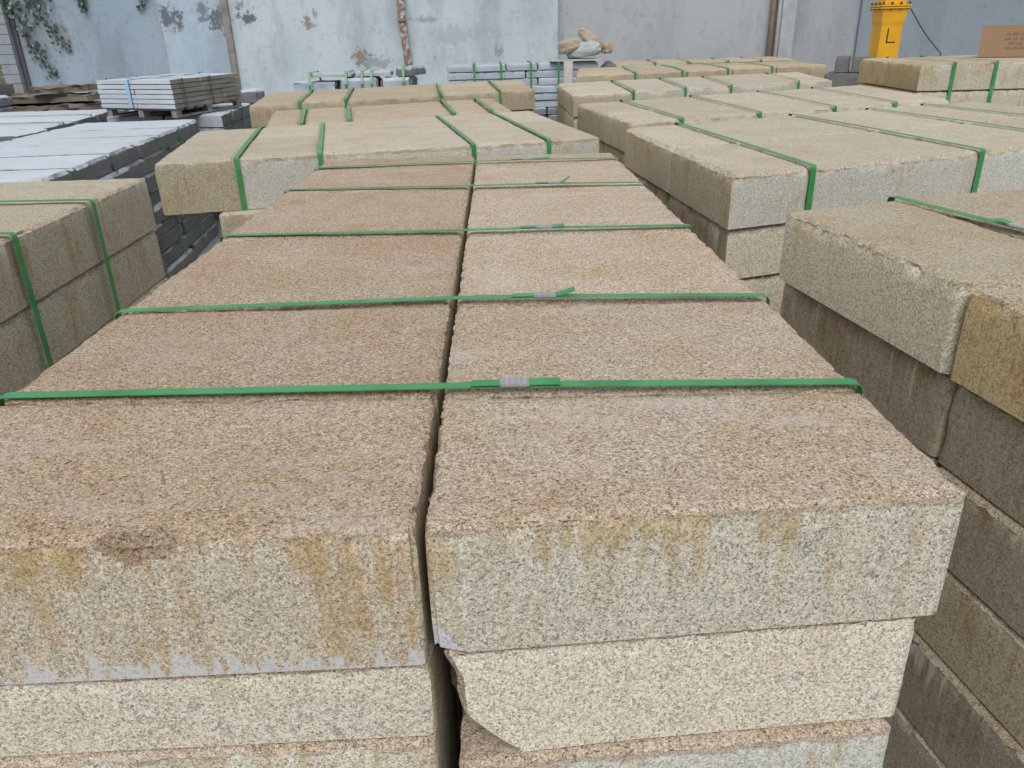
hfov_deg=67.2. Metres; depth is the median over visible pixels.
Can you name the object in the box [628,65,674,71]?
granite block
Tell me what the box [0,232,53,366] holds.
strap
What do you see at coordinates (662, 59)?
granite block
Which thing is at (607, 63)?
boulder
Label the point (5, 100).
block
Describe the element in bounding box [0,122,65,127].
strap
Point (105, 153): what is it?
strap
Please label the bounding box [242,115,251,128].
stone block
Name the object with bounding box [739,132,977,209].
granite block
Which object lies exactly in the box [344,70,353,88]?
strap
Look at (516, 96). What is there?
granite block
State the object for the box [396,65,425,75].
flat stone
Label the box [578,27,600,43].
rock
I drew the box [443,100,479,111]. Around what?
granite block
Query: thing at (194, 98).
stone panel
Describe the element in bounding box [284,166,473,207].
granite block
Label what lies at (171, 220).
stone block
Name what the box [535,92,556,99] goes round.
stone block
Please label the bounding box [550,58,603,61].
sheet
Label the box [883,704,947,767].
granite block
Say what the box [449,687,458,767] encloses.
granite block
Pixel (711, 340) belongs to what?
granite block
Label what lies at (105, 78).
strap
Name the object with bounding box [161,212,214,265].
stone block
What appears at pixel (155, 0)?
trim
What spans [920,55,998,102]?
strap
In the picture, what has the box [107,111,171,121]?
stone block
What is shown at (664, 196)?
granite block
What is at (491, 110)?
strap
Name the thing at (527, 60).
strap
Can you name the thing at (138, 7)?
ivy
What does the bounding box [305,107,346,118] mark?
granite block
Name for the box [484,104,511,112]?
granite block
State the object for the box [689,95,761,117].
strap
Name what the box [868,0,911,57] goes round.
yellow machine leg
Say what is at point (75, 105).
rough stone
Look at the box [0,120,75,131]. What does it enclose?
stone block
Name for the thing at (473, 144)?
strap
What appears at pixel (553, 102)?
stone block
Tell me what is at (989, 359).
granite block
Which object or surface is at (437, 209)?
granite block
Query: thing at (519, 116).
granite block
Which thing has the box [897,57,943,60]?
granite block
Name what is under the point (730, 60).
granite block
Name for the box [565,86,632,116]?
granite block
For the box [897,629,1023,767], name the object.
granite block
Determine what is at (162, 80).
stone panel
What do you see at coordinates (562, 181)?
strap
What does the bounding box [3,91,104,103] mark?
rough stone
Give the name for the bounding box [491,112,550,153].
strap
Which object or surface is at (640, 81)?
granite block
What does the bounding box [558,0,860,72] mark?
wall
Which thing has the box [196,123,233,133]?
stone block
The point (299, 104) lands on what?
strap
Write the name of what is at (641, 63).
granite block
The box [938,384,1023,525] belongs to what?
granite block
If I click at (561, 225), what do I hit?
strap
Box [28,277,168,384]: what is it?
granite block
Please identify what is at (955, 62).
strap
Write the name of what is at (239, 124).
stone block
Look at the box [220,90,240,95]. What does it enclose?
stone panel
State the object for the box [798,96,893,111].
granite block
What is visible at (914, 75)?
granite block
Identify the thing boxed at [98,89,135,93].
stone panel
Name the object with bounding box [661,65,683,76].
strap
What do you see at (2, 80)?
paver
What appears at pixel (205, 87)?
stone panel
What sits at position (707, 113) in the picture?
granite block
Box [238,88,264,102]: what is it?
block
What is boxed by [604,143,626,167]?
granite block
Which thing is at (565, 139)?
granite block
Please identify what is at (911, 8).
cable
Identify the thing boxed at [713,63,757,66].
granite block
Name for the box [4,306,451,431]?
granite block
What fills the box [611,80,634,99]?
strap
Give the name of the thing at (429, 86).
granite block
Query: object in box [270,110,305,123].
granite block
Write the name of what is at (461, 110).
granite block
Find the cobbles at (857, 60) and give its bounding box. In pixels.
[851,56,875,71]
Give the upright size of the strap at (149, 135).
0.884 m
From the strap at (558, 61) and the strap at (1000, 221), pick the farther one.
the strap at (558, 61)
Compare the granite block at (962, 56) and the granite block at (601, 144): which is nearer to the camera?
the granite block at (601, 144)
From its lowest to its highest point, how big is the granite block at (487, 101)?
0.167 m
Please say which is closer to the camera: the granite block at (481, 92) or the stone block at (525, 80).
the granite block at (481, 92)
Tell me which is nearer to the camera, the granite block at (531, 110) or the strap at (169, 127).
the strap at (169, 127)
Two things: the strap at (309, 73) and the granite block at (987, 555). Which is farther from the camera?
the strap at (309, 73)
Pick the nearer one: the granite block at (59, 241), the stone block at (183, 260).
the granite block at (59, 241)
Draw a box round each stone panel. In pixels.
[96,77,159,83]
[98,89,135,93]
[101,98,136,103]
[129,75,180,77]
[132,77,199,83]
[135,86,202,93]
[137,96,204,103]
[169,75,221,80]
[193,73,237,77]
[199,93,223,98]
[202,84,223,89]
[219,82,238,86]
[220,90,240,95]
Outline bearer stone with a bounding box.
[0,83,14,94]
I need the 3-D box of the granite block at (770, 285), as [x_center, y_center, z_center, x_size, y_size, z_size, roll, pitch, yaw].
[0.771,-0.406,2.837,0.285,0.171,0.686,-4,25,-6]
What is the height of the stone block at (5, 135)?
0.097 m
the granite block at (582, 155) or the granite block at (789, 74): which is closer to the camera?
the granite block at (582, 155)
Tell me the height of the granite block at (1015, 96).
0.184 m
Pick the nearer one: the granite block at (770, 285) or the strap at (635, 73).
the granite block at (770, 285)
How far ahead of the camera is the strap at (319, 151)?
3.42 m
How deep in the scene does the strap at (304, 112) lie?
4.83 m
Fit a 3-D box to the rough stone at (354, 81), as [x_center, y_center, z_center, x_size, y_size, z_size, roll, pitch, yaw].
[-1.938,-3.865,9.928,0.510,0.192,0.602,-2,24,-1]
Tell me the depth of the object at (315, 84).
9.74 m
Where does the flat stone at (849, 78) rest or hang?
on the stone block
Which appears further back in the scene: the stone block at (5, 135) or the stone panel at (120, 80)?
the stone panel at (120, 80)
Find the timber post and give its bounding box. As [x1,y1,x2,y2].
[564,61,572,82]
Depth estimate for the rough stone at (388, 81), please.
9.69 m
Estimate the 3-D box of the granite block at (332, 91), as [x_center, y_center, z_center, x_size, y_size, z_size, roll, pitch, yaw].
[-1.673,-2.629,7.156,0.372,0.167,0.838,-5,25,-8]
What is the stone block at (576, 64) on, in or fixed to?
on the stone block at (550, 72)
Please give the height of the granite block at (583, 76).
0.166 m
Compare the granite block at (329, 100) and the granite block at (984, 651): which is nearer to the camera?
the granite block at (984, 651)
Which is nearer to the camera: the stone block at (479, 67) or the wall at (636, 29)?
the stone block at (479, 67)
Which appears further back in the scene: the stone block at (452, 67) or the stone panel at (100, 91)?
the stone block at (452, 67)
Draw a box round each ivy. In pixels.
[2,0,71,82]
[74,0,86,12]
[136,0,145,9]
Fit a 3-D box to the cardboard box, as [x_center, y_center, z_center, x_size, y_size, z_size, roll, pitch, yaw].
[4.030,-2.703,6.057,0.600,0.230,0.251,12,28,28]
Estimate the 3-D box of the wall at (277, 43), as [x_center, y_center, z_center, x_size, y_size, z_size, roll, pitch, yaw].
[-6.918,-7.055,12.254,15.310,5.950,0.250,-2,24,-1]
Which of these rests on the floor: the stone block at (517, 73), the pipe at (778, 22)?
the pipe at (778, 22)
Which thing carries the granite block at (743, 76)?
on the granite block
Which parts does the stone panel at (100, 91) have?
thin stone panel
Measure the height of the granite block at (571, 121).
0.169 m
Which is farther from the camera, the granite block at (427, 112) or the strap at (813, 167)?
the granite block at (427, 112)
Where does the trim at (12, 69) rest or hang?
attached to the wall at (277, 43)
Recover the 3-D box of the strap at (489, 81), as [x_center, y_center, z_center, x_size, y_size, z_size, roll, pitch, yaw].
[-0.158,-2.404,7.559,0.020,1.008,1.580,-3,25,-4]
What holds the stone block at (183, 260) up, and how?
on the floor
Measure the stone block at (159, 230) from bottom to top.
0.097 m
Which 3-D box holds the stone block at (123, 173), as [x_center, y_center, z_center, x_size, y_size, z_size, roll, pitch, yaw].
[-2.728,-1.010,4.082,1.167,0.098,1.026,-2,24,-1]
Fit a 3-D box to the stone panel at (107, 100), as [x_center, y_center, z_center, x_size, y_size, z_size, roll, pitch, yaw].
[-3.219,-2.434,6.574,0.407,0.035,0.545,3,25,10]
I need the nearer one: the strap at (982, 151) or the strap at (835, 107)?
the strap at (982, 151)
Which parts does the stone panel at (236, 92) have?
thin stone panel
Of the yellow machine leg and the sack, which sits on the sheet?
the sack
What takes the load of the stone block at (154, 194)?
on the stone block at (159, 216)
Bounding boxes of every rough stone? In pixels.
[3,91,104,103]
[9,101,105,111]
[25,83,97,93]
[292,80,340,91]
[340,76,381,89]
[380,75,417,86]
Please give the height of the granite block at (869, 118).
0.168 m
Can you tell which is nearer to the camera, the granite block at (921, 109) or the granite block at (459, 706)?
the granite block at (459, 706)
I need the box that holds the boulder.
[601,61,615,66]
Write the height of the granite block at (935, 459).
0.168 m
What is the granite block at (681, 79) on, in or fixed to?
on the granite block
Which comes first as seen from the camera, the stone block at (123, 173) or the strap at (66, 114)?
the stone block at (123, 173)
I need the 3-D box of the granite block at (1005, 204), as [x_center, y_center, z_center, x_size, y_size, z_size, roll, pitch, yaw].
[1.199,-0.276,1.711,0.332,0.170,0.760,-5,25,-7]
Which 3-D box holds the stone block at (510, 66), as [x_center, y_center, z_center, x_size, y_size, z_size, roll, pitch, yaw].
[0.123,-4.524,10.947,0.435,0.094,0.650,-2,24,-1]
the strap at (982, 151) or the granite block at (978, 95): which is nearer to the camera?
the strap at (982, 151)
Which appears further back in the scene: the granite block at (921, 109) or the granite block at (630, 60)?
the granite block at (630, 60)
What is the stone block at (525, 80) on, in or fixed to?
on the stone block
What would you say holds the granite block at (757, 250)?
on the granite block at (770, 285)
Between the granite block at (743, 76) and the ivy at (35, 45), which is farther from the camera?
the ivy at (35, 45)
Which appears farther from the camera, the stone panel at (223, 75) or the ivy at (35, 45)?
the ivy at (35, 45)
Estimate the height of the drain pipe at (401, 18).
5.952 m
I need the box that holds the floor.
[195,221,221,260]
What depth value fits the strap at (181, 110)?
6.80 m
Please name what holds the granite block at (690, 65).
on the granite block
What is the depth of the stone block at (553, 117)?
10.95 m
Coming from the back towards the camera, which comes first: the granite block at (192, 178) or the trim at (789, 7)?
the trim at (789, 7)
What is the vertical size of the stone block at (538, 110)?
0.095 m
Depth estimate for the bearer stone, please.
8.60 m
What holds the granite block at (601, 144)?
on the granite block
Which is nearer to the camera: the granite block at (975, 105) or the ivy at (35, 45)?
the granite block at (975, 105)
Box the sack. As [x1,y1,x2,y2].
[566,41,600,58]
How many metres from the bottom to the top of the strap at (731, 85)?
1.006 m
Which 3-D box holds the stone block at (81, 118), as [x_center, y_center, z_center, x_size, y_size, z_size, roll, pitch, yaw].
[-4.389,-2.244,6.659,1.505,0.097,0.532,-2,24,-1]
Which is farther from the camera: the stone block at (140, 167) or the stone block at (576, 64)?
the stone block at (576, 64)
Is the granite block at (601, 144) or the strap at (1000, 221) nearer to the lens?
the strap at (1000, 221)
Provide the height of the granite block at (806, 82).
0.167 m
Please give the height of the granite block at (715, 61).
0.167 m
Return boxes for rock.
[557,38,579,54]
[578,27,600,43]
[600,42,612,53]
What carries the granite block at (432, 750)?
on the granite block at (454, 741)
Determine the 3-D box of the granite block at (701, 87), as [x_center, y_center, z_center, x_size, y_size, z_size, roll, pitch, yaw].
[1.672,-2.569,6.818,0.428,0.168,0.927,-1,24,2]
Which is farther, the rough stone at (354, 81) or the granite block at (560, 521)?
the rough stone at (354, 81)
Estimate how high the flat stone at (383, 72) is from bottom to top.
0.063 m
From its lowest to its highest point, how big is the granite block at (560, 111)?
0.169 m
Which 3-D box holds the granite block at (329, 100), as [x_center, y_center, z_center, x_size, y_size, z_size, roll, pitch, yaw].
[-1.555,-2.324,6.475,0.362,0.169,0.838,-5,25,-8]
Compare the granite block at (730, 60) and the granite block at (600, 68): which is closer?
the granite block at (600, 68)
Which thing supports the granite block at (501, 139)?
on the granite block
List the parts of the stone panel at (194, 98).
thin stone panel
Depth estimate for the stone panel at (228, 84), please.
6.93 m
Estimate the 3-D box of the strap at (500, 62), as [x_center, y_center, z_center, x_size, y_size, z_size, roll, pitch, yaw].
[-0.152,-4.056,11.104,0.026,1.081,0.772,-2,24,-1]
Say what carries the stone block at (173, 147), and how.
on the stone block
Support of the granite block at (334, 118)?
on the granite block
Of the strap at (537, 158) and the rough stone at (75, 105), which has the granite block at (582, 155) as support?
the strap at (537, 158)
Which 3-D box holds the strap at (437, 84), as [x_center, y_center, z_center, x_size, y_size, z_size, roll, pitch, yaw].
[-0.668,-2.298,7.356,0.020,1.008,1.560,-4,25,-5]
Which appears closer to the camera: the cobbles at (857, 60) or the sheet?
the cobbles at (857, 60)
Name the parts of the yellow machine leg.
leg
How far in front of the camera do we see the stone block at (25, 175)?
3.70 m
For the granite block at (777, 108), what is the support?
on the granite block
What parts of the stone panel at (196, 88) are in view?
thin stone panel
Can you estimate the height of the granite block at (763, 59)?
0.166 m
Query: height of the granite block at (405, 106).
0.167 m
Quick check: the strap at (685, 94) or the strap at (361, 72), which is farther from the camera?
the strap at (361, 72)
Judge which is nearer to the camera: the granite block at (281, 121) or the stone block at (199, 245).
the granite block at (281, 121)
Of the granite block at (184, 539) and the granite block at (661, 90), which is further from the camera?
the granite block at (661, 90)
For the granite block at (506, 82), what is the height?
0.167 m
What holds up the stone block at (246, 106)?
on the stone block at (248, 120)
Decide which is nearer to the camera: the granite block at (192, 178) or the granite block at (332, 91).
the granite block at (192, 178)
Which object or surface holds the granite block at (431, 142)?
on the granite block
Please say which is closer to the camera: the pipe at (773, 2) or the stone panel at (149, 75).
the stone panel at (149, 75)
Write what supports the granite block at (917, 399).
on the granite block at (935, 459)
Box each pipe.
[397,0,411,64]
[766,0,776,55]
[773,0,782,56]
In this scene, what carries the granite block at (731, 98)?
on the granite block
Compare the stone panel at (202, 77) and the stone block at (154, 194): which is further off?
the stone panel at (202, 77)
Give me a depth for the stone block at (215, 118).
6.53 m
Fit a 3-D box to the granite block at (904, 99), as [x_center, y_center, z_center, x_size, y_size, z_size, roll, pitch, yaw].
[2.576,-1.832,5.143,0.474,0.168,0.843,-2,24,-1]
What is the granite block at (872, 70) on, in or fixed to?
on the granite block at (864, 84)
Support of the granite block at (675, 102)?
on the granite block
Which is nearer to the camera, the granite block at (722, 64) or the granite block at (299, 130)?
the granite block at (299, 130)
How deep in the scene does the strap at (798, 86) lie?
6.88 m
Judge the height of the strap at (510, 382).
1.004 m
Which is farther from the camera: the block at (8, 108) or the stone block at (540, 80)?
the stone block at (540, 80)
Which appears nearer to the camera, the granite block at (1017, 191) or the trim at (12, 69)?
the granite block at (1017, 191)
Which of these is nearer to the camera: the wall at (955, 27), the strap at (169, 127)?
the strap at (169, 127)
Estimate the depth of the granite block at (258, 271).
1.65 m
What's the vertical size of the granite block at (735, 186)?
0.169 m
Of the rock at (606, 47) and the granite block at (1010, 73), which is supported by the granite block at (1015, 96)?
the granite block at (1010, 73)
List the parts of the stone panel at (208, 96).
thin stone panel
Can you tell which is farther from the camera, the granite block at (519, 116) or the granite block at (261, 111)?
the granite block at (261, 111)
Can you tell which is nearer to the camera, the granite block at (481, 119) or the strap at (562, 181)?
the strap at (562, 181)
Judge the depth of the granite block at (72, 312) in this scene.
2.08 m
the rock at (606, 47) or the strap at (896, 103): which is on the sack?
the rock at (606, 47)
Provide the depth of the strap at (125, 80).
6.29 m
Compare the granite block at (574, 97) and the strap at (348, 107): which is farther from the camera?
the granite block at (574, 97)
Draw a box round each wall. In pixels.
[11,0,557,110]
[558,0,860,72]
[851,0,1023,70]
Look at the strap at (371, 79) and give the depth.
9.64 m
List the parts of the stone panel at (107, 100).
thin stone panel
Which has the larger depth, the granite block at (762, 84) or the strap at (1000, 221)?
the granite block at (762, 84)
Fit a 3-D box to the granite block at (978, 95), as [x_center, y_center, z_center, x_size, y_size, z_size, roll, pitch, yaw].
[3.366,-2.202,5.961,0.298,0.184,0.695,0,24,4]
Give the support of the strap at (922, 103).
on the granite block at (975, 105)
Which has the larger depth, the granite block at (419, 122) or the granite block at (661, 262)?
the granite block at (419, 122)
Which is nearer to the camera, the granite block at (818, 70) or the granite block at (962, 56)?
the granite block at (962, 56)
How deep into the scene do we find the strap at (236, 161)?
3.24 m
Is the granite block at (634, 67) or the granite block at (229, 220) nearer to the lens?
the granite block at (229, 220)
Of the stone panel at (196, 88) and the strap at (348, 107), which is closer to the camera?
the strap at (348, 107)
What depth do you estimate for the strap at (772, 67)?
9.43 m
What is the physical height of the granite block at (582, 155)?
0.168 m
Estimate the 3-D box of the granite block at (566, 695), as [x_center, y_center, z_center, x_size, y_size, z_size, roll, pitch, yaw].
[0.197,0.299,1.046,0.566,0.163,0.326,-2,24,-1]
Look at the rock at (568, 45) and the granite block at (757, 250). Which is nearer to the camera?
the granite block at (757, 250)
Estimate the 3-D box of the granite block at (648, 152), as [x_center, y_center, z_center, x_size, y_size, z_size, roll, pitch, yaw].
[0.684,-0.977,3.282,0.276,0.168,0.766,-4,25,-6]
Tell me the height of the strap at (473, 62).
1.081 m
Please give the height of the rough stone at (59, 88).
0.078 m
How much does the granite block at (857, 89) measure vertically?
0.167 m
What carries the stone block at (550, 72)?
on the stone block at (540, 80)
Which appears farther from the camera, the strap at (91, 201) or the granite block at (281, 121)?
the granite block at (281, 121)
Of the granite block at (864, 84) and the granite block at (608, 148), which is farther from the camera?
the granite block at (864, 84)
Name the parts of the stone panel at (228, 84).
thin stone panel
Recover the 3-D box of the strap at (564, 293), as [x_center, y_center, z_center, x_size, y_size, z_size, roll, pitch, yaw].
[-0.120,0.287,1.651,1.226,1.013,0.039,-1,24,1]
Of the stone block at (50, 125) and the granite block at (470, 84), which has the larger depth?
the granite block at (470, 84)
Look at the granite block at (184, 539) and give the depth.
0.84 m
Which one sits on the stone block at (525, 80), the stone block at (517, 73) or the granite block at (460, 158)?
the stone block at (517, 73)
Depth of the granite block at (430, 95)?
6.40 m
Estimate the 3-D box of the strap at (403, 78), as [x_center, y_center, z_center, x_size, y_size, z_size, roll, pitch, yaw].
[-1.350,-3.608,10.150,0.036,1.115,0.788,-2,24,0]
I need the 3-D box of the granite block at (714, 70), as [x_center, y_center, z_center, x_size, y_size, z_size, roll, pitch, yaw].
[2.383,-3.816,9.519,0.560,0.166,0.966,0,24,4]
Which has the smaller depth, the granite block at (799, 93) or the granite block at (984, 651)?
the granite block at (984, 651)
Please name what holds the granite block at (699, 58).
on the granite block
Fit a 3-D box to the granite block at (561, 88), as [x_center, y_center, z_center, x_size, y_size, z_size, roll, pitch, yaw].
[0.722,-2.715,7.200,0.560,0.166,0.936,-2,24,-1]
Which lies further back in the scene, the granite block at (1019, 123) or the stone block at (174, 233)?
the stone block at (174, 233)
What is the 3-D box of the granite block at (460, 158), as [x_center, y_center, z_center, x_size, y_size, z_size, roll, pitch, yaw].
[-0.459,-0.815,3.150,0.622,0.184,0.255,-2,24,-1]
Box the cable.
[911,8,940,55]
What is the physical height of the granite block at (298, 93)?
0.166 m
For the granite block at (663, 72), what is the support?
on the granite block
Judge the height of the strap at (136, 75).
0.223 m
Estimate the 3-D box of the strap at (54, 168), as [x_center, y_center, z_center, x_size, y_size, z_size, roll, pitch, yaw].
[-2.723,-0.659,4.028,1.154,0.884,0.016,-2,24,-1]
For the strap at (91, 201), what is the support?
on the granite block
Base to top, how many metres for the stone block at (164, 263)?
0.097 m
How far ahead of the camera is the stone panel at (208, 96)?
6.67 m
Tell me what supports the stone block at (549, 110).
on the stone block at (553, 117)
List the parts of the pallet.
thin stone panel, thin stone panel, thin stone panel, thin stone panel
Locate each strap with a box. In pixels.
[0,114,91,116]
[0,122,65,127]
[0,153,117,173]
[0,168,78,179]
[0,199,121,315]
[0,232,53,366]
[0,377,863,405]
[9,135,187,254]
[86,127,206,246]
[105,78,187,106]
[114,286,769,319]
[124,72,200,107]
[136,75,214,102]
[181,110,234,128]
[220,223,692,241]
[234,126,262,210]
[284,176,646,193]
[298,89,313,109]
[300,107,306,124]
[308,71,321,89]
[314,157,620,171]
[317,122,324,166]
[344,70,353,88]
[344,87,353,108]
[347,105,351,121]
[360,69,368,87]
[370,69,377,86]
[402,64,408,85]
[436,83,441,99]
[436,115,476,170]
[440,100,455,114]
[473,62,475,81]
[474,98,492,112]
[488,80,500,103]
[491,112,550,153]
[499,61,501,80]
[527,60,531,88]
[558,61,559,103]
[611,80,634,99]
[620,99,683,124]
[622,66,636,79]
[659,77,686,96]
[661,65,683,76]
[674,122,816,209]
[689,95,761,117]
[701,63,729,74]
[701,75,732,92]
[740,62,773,72]
[756,90,836,111]
[765,72,799,88]
[788,113,985,192]
[811,87,897,107]
[865,108,1023,128]
[886,57,956,101]
[887,196,1023,230]
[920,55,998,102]
[920,103,1023,114]
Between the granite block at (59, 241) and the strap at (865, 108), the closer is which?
the granite block at (59, 241)
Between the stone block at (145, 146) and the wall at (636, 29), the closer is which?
the stone block at (145, 146)
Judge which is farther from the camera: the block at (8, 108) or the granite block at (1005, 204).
the block at (8, 108)
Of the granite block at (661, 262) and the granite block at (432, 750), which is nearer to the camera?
the granite block at (432, 750)
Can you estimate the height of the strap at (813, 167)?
1.046 m
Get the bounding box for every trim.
[0,0,27,93]
[5,0,31,86]
[155,0,170,73]
[220,0,241,89]
[777,0,797,58]
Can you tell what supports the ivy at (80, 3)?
attached to the wall at (277, 43)
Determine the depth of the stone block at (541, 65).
10.68 m
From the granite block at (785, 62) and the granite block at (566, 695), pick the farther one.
the granite block at (785, 62)
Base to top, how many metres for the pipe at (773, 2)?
5.950 m
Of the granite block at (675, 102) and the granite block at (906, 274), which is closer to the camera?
the granite block at (906, 274)
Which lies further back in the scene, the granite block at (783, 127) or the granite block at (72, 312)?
the granite block at (783, 127)
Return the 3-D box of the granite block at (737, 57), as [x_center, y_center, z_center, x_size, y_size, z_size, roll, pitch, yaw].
[3.437,-5.037,12.116,0.509,0.166,0.637,-2,24,-1]
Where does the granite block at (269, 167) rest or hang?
on the granite block at (229, 220)
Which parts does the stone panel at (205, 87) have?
thin stone panel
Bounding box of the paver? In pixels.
[0,77,5,83]
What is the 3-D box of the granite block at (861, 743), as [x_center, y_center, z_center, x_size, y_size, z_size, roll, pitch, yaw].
[0.204,0.456,1.098,0.544,0.165,0.327,-2,24,-1]
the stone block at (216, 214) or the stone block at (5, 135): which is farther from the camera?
the stone block at (216, 214)
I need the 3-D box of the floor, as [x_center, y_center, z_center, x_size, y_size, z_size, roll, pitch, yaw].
[0.896,-0.199,4.068,30.000,0.150,23.500,-2,24,-1]
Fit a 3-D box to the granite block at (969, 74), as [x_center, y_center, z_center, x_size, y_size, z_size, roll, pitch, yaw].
[3.360,-2.371,5.883,0.296,0.186,0.693,0,24,4]
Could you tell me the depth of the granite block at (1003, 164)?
2.75 m
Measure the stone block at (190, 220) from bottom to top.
0.097 m
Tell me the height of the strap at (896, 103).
1.006 m
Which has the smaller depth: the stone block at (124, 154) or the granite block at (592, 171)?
the granite block at (592, 171)
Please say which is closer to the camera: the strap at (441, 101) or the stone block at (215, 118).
the strap at (441, 101)
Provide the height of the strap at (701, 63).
1.006 m
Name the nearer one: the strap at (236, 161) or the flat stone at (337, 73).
the strap at (236, 161)
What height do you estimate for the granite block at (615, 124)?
0.168 m
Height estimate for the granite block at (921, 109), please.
0.168 m
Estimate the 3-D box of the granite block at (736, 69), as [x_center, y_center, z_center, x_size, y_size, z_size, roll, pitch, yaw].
[2.955,-3.893,9.649,0.633,0.169,0.857,-2,24,-1]
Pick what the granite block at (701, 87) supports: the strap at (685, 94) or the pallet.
the strap at (685, 94)
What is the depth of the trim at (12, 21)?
12.74 m
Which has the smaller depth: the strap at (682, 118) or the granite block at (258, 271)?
the granite block at (258, 271)
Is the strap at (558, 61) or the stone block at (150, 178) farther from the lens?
the strap at (558, 61)
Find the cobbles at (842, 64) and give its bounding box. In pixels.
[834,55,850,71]
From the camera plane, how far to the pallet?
6.50 m
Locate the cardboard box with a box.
[977,24,1023,56]
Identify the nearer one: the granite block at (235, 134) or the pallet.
the granite block at (235, 134)
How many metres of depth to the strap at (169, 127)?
5.62 m
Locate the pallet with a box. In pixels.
[106,99,241,117]
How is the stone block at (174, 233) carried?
on the stone block at (164, 263)
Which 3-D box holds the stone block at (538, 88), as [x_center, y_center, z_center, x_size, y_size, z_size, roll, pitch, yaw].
[0.614,-4.273,11.072,1.148,0.096,0.666,-2,24,-1]
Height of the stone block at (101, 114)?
0.097 m
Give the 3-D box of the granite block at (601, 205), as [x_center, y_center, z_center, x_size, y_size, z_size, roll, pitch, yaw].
[0.166,-0.441,2.274,0.588,0.168,0.658,-2,24,-1]
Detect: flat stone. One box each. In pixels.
[311,71,354,77]
[355,69,392,75]
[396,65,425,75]
[824,71,862,86]
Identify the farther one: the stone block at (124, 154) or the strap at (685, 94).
the strap at (685, 94)
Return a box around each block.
[0,95,12,106]
[0,105,13,111]
[0,109,107,121]
[0,114,97,124]
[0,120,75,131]
[0,129,47,141]
[0,136,158,157]
[0,144,137,169]
[0,154,111,179]
[0,169,72,181]
[0,178,155,322]
[0,230,164,401]
[0,399,437,684]
[0,622,443,756]
[0,648,453,767]
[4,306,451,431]
[12,128,178,149]
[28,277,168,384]
[51,119,199,140]
[95,167,130,179]
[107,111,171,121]
[123,147,169,177]
[129,236,462,335]
[140,170,157,191]
[149,186,160,204]
[153,200,168,224]
[153,222,165,241]
[155,140,250,214]
[158,224,182,252]
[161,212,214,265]
[161,214,187,233]
[162,259,166,272]
[165,111,233,126]
[165,248,197,278]
[167,134,195,152]
[178,212,208,232]
[184,128,259,143]
[188,223,218,254]
[189,107,243,121]
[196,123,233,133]
[212,103,250,116]
[212,211,221,220]
[219,208,265,238]
[222,190,469,257]
[234,119,244,128]
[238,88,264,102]
[239,135,318,208]
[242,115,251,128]
[249,96,305,127]
[254,124,320,139]
[263,91,311,97]
[266,116,303,127]
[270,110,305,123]
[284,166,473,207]
[301,94,348,110]
[304,114,347,124]
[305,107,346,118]
[309,89,351,97]
[316,156,474,180]
[322,128,471,164]
[323,117,448,136]
[347,89,439,107]
[350,102,445,115]
[351,84,437,94]
[351,108,451,121]
[425,393,966,651]
[438,82,491,94]
[438,113,510,129]
[441,86,498,101]
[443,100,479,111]
[444,301,855,400]
[444,616,916,751]
[447,64,472,71]
[448,70,524,79]
[448,77,536,84]
[449,105,487,114]
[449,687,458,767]
[453,124,546,159]
[455,688,462,750]
[457,232,761,307]
[459,706,890,767]
[467,186,691,238]
[473,162,643,191]
[475,63,505,71]
[476,98,499,108]
[476,153,619,166]
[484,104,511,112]
[490,80,525,87]
[494,111,552,125]
[495,84,534,109]
[505,61,536,70]
[511,109,534,112]
[515,121,598,153]
[524,69,577,77]
[527,84,557,92]
[533,107,545,114]
[535,61,563,69]
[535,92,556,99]
[535,99,557,106]
[536,76,575,84]
[545,107,557,113]
[545,113,557,120]
[557,81,616,107]
[557,104,565,123]
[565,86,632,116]
[565,110,577,128]
[573,61,597,68]
[576,70,633,82]
[577,67,629,72]
[577,101,644,140]
[599,140,604,152]
[603,110,679,151]
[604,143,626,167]
[613,60,645,62]
[613,79,666,87]
[614,61,653,68]
[623,83,684,99]
[623,97,718,110]
[624,125,729,191]
[626,168,671,209]
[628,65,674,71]
[632,68,686,79]
[649,59,677,62]
[653,60,689,65]
[653,104,757,123]
[661,77,711,83]
[669,144,808,229]
[669,196,784,278]
[672,81,729,96]
[674,64,714,68]
[680,116,867,144]
[681,66,731,77]
[682,58,714,61]
[689,59,726,64]
[692,92,788,104]
[704,73,775,81]
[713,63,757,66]
[716,57,745,59]
[718,77,796,92]
[722,59,759,62]
[723,65,775,74]
[725,99,832,117]
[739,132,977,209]
[740,273,785,313]
[745,56,779,58]
[753,58,796,61]
[754,61,805,64]
[760,88,847,99]
[766,63,827,77]
[769,72,810,78]
[779,201,1023,373]
[780,282,958,456]
[784,76,831,88]
[795,110,959,131]
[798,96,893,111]
[816,85,898,95]
[855,91,948,106]
[858,58,907,85]
[858,83,887,87]
[872,105,1023,123]
[877,124,1023,192]
[883,60,952,90]
[883,87,946,98]
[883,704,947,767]
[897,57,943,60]
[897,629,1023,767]
[904,190,1023,239]
[910,441,943,466]
[914,569,1023,746]
[922,59,994,89]
[927,55,989,58]
[927,101,1023,116]
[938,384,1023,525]
[938,467,1023,637]
[942,89,988,102]
[951,287,1023,421]
[957,57,1023,88]
[971,119,1023,131]
[985,88,1023,105]
[1011,190,1023,194]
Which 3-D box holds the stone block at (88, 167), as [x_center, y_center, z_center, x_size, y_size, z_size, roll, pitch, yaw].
[-2.760,-1.129,4.106,1.109,0.097,0.512,-2,24,-1]

